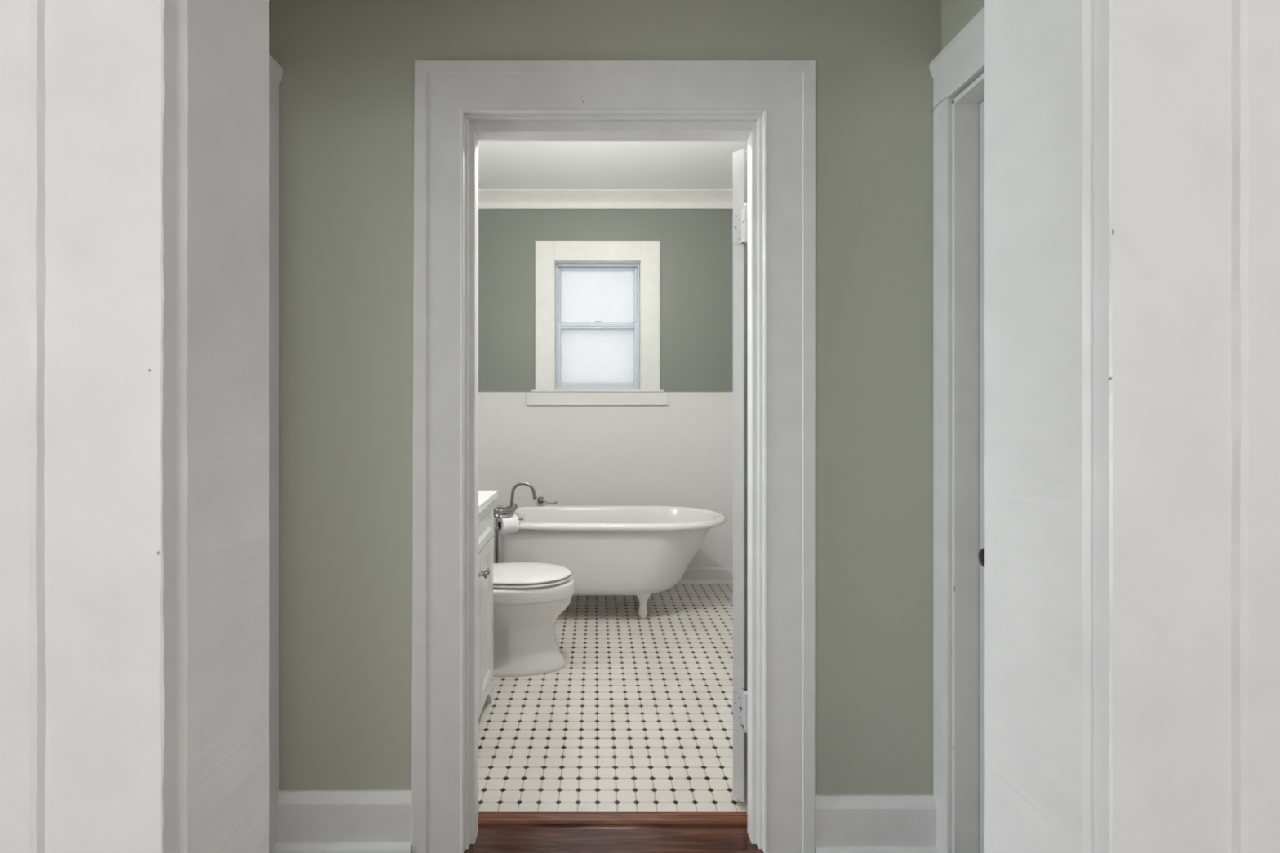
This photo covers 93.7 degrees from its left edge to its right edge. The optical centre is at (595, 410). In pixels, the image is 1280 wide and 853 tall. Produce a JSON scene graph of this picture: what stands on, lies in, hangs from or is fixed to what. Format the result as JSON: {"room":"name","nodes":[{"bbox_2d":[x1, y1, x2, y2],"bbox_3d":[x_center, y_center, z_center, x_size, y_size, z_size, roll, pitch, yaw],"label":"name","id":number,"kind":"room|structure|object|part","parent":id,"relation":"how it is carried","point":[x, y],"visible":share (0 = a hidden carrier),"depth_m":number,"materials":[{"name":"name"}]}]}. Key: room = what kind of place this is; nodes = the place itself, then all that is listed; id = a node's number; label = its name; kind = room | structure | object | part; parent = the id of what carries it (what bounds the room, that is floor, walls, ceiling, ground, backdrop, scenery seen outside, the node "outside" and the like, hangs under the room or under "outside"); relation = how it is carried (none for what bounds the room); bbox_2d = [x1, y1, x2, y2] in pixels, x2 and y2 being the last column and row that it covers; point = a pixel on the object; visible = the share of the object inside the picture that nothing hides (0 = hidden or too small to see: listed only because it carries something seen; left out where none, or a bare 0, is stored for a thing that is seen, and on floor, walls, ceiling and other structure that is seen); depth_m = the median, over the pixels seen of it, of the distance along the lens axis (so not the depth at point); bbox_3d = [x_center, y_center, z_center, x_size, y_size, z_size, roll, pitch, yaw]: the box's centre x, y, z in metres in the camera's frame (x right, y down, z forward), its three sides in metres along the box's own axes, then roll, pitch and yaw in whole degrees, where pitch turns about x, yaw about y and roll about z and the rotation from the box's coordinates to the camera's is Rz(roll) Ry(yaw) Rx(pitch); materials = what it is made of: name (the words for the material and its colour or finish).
{"room":"home hallway","nodes":[
{"label":"home hallway","id":0,"kind":"room"},
{"bbox_2d":[269,0,271,55],"bbox_3d":[-0.970,-0.157,1.170,0.140,2.740,0.980,0,0,0],"label":"wall","id":1,"kind":"structure","parent":0,"point":[269,0],"depth_m":1.66,"materials":[{"name":"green paint"}]},
{"bbox_2d":[268,74,279,852],"bbox_3d":[-0.888,0.151,1.179,0.024,2.123,0.959,0,0,0],"label":"trim","id":2,"kind":"structure","parent":1,"relation":"attached to","point":[273,322],"depth_m":1.63,"materials":[{"name":"white paint"}]},
{"bbox_2d":[269,54,283,84],"bbox_3d":[-0.883,-0.927,1.175,0.034,0.045,0.969,0,0,0],"label":"trim","id":3,"kind":"structure","parent":1,"relation":"attached to","point":[276,71],"depth_m":1.63,"materials":[{"name":"white paint"}]},
{"bbox_2d":[478,209,733,391],"bbox_3d":[0.090,-0.157,4.315,2.220,2.740,0.190,0,0,0],"label":"wall","id":4,"kind":"structure","parent":0,"point":[696,246],"depth_m":4.22,"materials":[{"name":"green paint"}]},
{"bbox_2d":[526,240,667,404],"bbox_3d":[0.011,-0.615,4.298,0.994,1.153,0.224,0,0,0],"label":"window","id":5,"kind":"structure","parent":4,"relation":"attached to","point":[597,302],"depth_m":4.29,"materials":[{"name":"white paint"}]},
{"bbox_3d":[0.014,-0.137,4.204,0.928,0.014,0.036,0,0,0],"label":"sill","id":6,"kind":"part","parent":5,"relation":"part of","materials":[{"name":"white paint"}]},
{"bbox_3d":[0.014,-0.600,4.336,0.600,0.899,0.088,0,0,0],"label":"vinyl frame","id":7,"kind":"part","parent":5,"relation":"part of","materials":[{"name":"grey"}]},
{"bbox_3d":[0.014,-0.807,4.352,0.576,0.460,0.028,0,0,0],"label":"sash","id":8,"kind":"part","parent":5,"relation":"part of","materials":[{"name":"grey plastic"}]},
{"bbox_3d":[0.014,-0.803,4.352,0.540,0.432,0.004,0,0,0],"label":"pane","id":9,"kind":"part","parent":5,"relation":"part of","materials":[{"name":"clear glass"}]},
{"bbox_3d":[0.014,-0.393,4.315,0.592,0.478,0.034,0,0,0],"label":"sash","id":10,"kind":"part","parent":5,"relation":"part of","materials":[{"name":"grey plastic"}]},
{"bbox_3d":[0.014,-0.394,4.318,0.560,0.427,0.004,0,0,0],"label":"pane","id":11,"kind":"part","parent":5,"relation":"part of","materials":[{"name":"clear glass"}]},
{"bbox_2d":[478,393,733,567],"bbox_3d":[0.090,0.544,3.005,2.020,1.337,2.430,0,0,0],"label":"wainscoting","id":12,"kind":"structure","parent":4,"relation":"attached to","point":[678,453],"depth_m":4.21,"materials":[{"name":"white paint"}]},
{"bbox_2d":[478,189,733,209],"bbox_3d":[0.090,-1.472,3.005,2.020,0.110,2.430,0,0,0],"label":"trim","id":13,"kind":"structure","parent":4,"relation":"attached to","point":[488,199],"depth_m":4.18,"materials":[{"name":"white paint"}]},
{"bbox_2d":[478,391,733,393],"bbox_3d":[0.090,-0.125,3.005,2.020,0.010,2.430,0,0,0],"label":"trim","id":14,"kind":"structure","parent":4,"relation":"attached to","point":[478,392],"depth_m":4.21,"materials":[{"name":"white paint"}]},
{"bbox_2d":[676,567,733,584],"bbox_3d":[0.090,1.159,3.005,2.020,0.108,2.430,0,0,0],"label":"baseboard","id":15,"kind":"structure","parent":4,"relation":"attached to","point":[691,575],"depth_m":4.20,"materials":[{"name":"white paint"}]},
{"bbox_2d":[271,0,941,794],"bbox_3d":[0.029,-0.157,1.725,2.139,2.740,0.130,0,0,0],"label":"wall","id":16,"kind":"structure","parent":0,"point":[347,84],"depth_m":1.66,"materials":[{"name":"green paint"}]},
{"bbox_2d":[273,790,411,852],"bbox_3d":[-0.702,1.133,1.643,0.396,0.160,0.034,0,0,0],"label":"baseboard","id":17,"kind":"structure","parent":16,"relation":"attached to","point":[308,821],"depth_m":1.64,"materials":[{"name":"white paint"}]},
{"bbox_2d":[411,60,815,852],"bbox_3d":[0.049,0.127,1.648,1.107,2.172,0.024,0,0,0],"label":"trim","id":18,"kind":"structure","parent":16,"relation":"attached to","point":[783,92],"depth_m":1.64,"materials":[{"name":"white paint"}]},
{"bbox_2d":[465,115,762,848],"bbox_3d":[0.050,0.197,1.725,0.843,2.032,0.140,0,0,0],"label":"trim","id":19,"kind":"structure","parent":16,"relation":"attached to","point":[748,128],"depth_m":1.68,"materials":[{"name":"white paint"}]},
{"bbox_2d":[732,149,747,801],"bbox_3d":[0.682,0.199,2.129,0.065,1.996,0.825,0,0,38],"label":"door","id":20,"kind":"structure","parent":16,"relation":"in","point":[740,216],"depth_m":1.84,"materials":[{"name":"white paint"}]},
{"bbox_2d":[814,794,938,852],"bbox_3d":[0.781,1.139,1.643,0.356,0.148,0.034,0,0,0],"label":"baseboard","id":21,"kind":"structure","parent":16,"relation":"attached to","point":[844,823],"depth_m":1.64,"materials":[{"name":"white paint"}]},
{"bbox_2d":[478,141,747,189],"bbox_3d":[0.090,-1.577,3.105,2.220,0.100,2.630,0,0,0],"label":"ceiling","id":22,"kind":"structure","parent":0,"point":[502,165],"depth_m":3.70,"materials":[{"name":"white paint"}]},
{"bbox_2d":[464,584,815,852],"bbox_3d":[0.000,1.263,0.985,5.200,0.100,6.770,0,0,0],"label":"floor","id":23,"kind":"structure","parent":0,"point":[637,717],"depth_m":2.26,"materials":[{"name":"tile"}]},
{"bbox_2d":[478,490,497,718],"bbox_3d":[-0.654,0.733,2.245,0.508,0.960,0.610,0,0,0],"label":"bathroom vanity","id":24,"kind":"object","parent":23,"relation":"on","point":[486,498],"visible":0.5,"depth_m":2.37,"materials":[{"name":"white paint"}]},
{"bbox_3d":[-0.440,0.829,2.100,0.018,0.592,0.276,0,0,0],"label":"cabinet door","id":25,"kind":"part","parent":24,"relation":"part of","materials":[{"name":"white paint"}]},
{"bbox_3d":[-0.416,0.609,2.216,0.032,0.029,0.029,0,0,0],"label":"knob","id":26,"kind":"part","parent":24,"relation":"part of","materials":[{"name":"silver metal"}]},
{"bbox_3d":[-0.441,0.451,2.242,0.015,0.082,0.490,0,0,0],"label":"drawer panel","id":27,"kind":"part","parent":24,"relation":"part of","materials":[{"name":"white paint"}]},
{"bbox_3d":[-0.416,0.609,2.262,0.032,0.029,0.029,0,0,0],"label":"knob","id":28,"kind":"part","parent":24,"relation":"part of","materials":[{"name":"silver metal"}]},
{"bbox_3d":[-0.440,0.451,2.242,0.018,0.152,0.560,0,0,0],"label":"drawer","id":29,"kind":"part","parent":24,"relation":"part of","materials":[{"name":"white paint"}]},
{"bbox_3d":[-0.442,1.137,2.241,0.014,0.020,0.582,0,0,0],"label":"rail","id":30,"kind":"part","parent":24,"relation":"part of","materials":[{"name":"white paint"}]},
{"bbox_3d":[-0.440,0.829,2.382,0.018,0.592,0.280,0,0,0],"label":"cabinet door","id":31,"kind":"part","parent":24,"relation":"part of","materials":[{"name":"white paint"}]},
{"bbox_3d":[-0.441,0.829,2.382,0.015,0.494,0.182,0,0,0],"label":"door panel","id":32,"kind":"part","parent":24,"relation":"part of","materials":[{"name":"white paint"}]},
{"bbox_2d":[478,490,497,514],"bbox_3d":[-0.661,0.355,2.245,0.493,0.030,0.610,0,0,0],"label":"countertop","id":33,"kind":"structure","parent":24,"relation":"on","point":[486,498],"depth_m":2.36,"materials":[{"name":"white stone"}]},
{"bbox_2d":[493,507,519,563],"bbox_3d":[-0.499,0.858,3.108,0.195,0.710,0.185,0,0,0],"label":"toilet paper stand","id":34,"kind":"object","parent":23,"relation":"on","point":[497,510],"visible":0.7,"depth_m":3.09,"materials":[{"name":"silver metal"}]},
{"bbox_3d":[-0.473,0.537,3.124,0.093,0.046,0.018,0,0,-32],"label":"arm","id":35,"kind":"part","parent":34,"relation":"part of","materials":[{"name":"silver metal"}]},
{"bbox_2d":[497,514,519,534],"bbox_3d":[-0.463,0.602,3.159,0.092,0.096,0.096,0,0,-32],"label":"toilet paper roll","id":36,"kind":"object","parent":34,"relation":"hanging from","point":[509,525],"visible":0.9,"depth_m":3.13,"materials":[{"name":"white paper"}]},
{"bbox_2d":[493,481,537,519],"bbox_3d":[-0.493,0.824,3.643,0.278,0.778,0.294,0,0,0],"label":"tub faucet","id":37,"kind":"object","parent":23,"relation":"on","point":[513,507],"visible":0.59,"depth_m":3.65,"materials":[{"name":"silver metal"}]},
{"bbox_3d":[-0.438,0.524,3.655,0.167,0.178,0.027,0,0,0],"label":"spout","id":38,"kind":"part","parent":37,"relation":"part of","materials":[{"name":"silver metal"}]},
{"bbox_2d":[537,496,557,503],"bbox_3d":[-0.335,0.628,4.177,0.148,0.047,0.070,0,0,0],"label":"valve","id":39,"kind":"object","parent":37,"relation":"attached to","point":[540,500],"visible":1,"depth_m":4.15,"materials":[{"name":"silver metal"}]},
{"bbox_3d":[-0.324,0.633,4.154,0.126,0.032,0.024,0,0,0],"label":"lever handle","id":40,"kind":"part","parent":39,"relation":"part of","materials":[{"name":"silver metal"}]},
{"bbox_2d":[493,562,574,676],"bbox_3d":[-0.502,0.827,2.862,0.806,0.772,0.450,0,0,0],"label":"toilet","id":41,"kind":"object","parent":23,"relation":"on","point":[529,597],"visible":0.49,"depth_m":2.75,"materials":[{"name":"white ceramic"}]},
{"bbox_3d":[-0.357,0.794,2.862,0.486,0.014,0.356,0,0,0],"label":"seat","id":42,"kind":"part","parent":41,"relation":"part of","materials":[{"name":"white plastic"}]},
{"bbox_3d":[-0.362,0.773,2.862,0.495,0.019,0.357,0,0,0],"label":"lid","id":43,"kind":"part","parent":41,"relation":"part of","materials":[{"name":"white plastic"}]},
{"bbox_2d":[493,506,726,618],"bbox_3d":[0.097,0.922,3.655,1.397,0.582,0.663,0,0,0],"label":"clawfoot bathtub","id":44,"kind":"object","parent":23,"relation":"on","point":[641,552],"visible":0.7,"depth_m":3.38,"materials":[{"name":"white ceramic"}]},
{"bbox_2d":[512,508,715,523],"bbox_3d":[0.090,0.833,3.655,1.278,0.380,0.572,0,0,0],"label":"basin","id":45,"kind":"object","parent":44,"relation":"in","point":[529,515],"depth_m":3.92,"materials":[{"name":"white ceramic"}]},
{"bbox_2d":[478,811,747,825],"bbox_3d":[0.050,1.206,1.771,0.803,0.013,0.042,0,0,0],"label":"threshold","id":46,"kind":"object","parent":23,"relation":"on","point":[485,818],"visible":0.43,"depth_m":1.76,"materials":[{"name":"red wood"}]},
{"bbox_2d":[941,0,984,50],"bbox_3d":[1.029,-0.157,1.170,0.140,2.740,0.980,0,0,0],"label":"wall","id":47,"kind":"structure","parent":0,"point":[956,15],"depth_m":1.59,"materials":[{"name":"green paint"}]},
{"bbox_2d":[928,6,984,78],"bbox_3d":[0.942,-0.943,1.175,0.034,0.045,0.969,0,0,0],"label":"trim","id":48,"kind":"structure","parent":47,"relation":"attached to","point":[976,24],"depth_m":1.53,"materials":[{"name":"white paint"}]},
{"bbox_2d":[933,28,984,852],"bbox_3d":[0.947,0.144,1.179,0.024,2.138,0.959,0,0,0],"label":"trim","id":49,"kind":"structure","parent":47,"relation":"attached to","point":[968,64],"depth_m":1.61,"materials":[{"name":"white paint"}]},
{"bbox_2d":[951,72,984,852],"bbox_3d":[1.023,0.195,1.195,0.152,2.037,0.792,0,0,0],"label":"trim","id":50,"kind":"structure","parent":47,"relation":"attached to","point":[966,106],"depth_m":1.58,"materials":[{"name":"white paint"}]},
{"bbox_2d":[977,100,985,852],"bbox_3d":[0.998,0.197,1.195,0.099,2.012,0.766,0,0,0],"label":"door","id":51,"kind":"structure","parent":47,"relation":"in","point":[981,553],"depth_m":1.57,"materials":[{"name":"white paint"}]},
{"bbox_3d":[0.980,0.362,1.467,0.064,0.053,0.053,0,0,0],"label":"knob","id":52,"kind":"part","parent":51,"relation":"part of","materials":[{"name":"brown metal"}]},
{"bbox_3d":[0.000,-0.157,0.610,5.000,2.740,0.140,0,0,0],"label":"wall","id":53,"kind":"structure","parent":0,"visible":0},
{"bbox_2d":[0,0,177,852],"bbox_3d":[-0.448,0.133,0.527,0.145,2.160,0.027,0,0,0],"label":"trim","id":54,"kind":"structure","parent":53,"relation":"attached to","point":[89,113],"depth_m":0.52,"materials":[{"name":"white paint"}]},
{"bbox_2d":[176,0,269,852],"bbox_3d":[-0.379,0.193,0.609,0.020,2.040,0.142,0,0,0],"label":"trim","id":55,"kind":"structure","parent":53,"relation":"attached to","point":[223,218],"depth_m":0.59,"materials":[{"name":"white paint"}]},
{"bbox_2d":[984,0,1093,852],"bbox_3d":[0.450,0.193,0.609,0.020,2.040,0.142,0,0,0],"label":"trim","id":56,"kind":"structure","parent":53,"relation":"attached to","point":[1038,54],"depth_m":0.60,"materials":[{"name":"white paint"}]},
{"bbox_2d":[1092,0,1279,852],"bbox_3d":[0.521,0.133,0.527,0.148,2.160,0.027,0,0,0],"label":"trim","id":57,"kind":"structure","parent":53,"relation":"attached to","point":[1186,157],"depth_m":0.52,"materials":[{"name":"white paint"}]}
]}

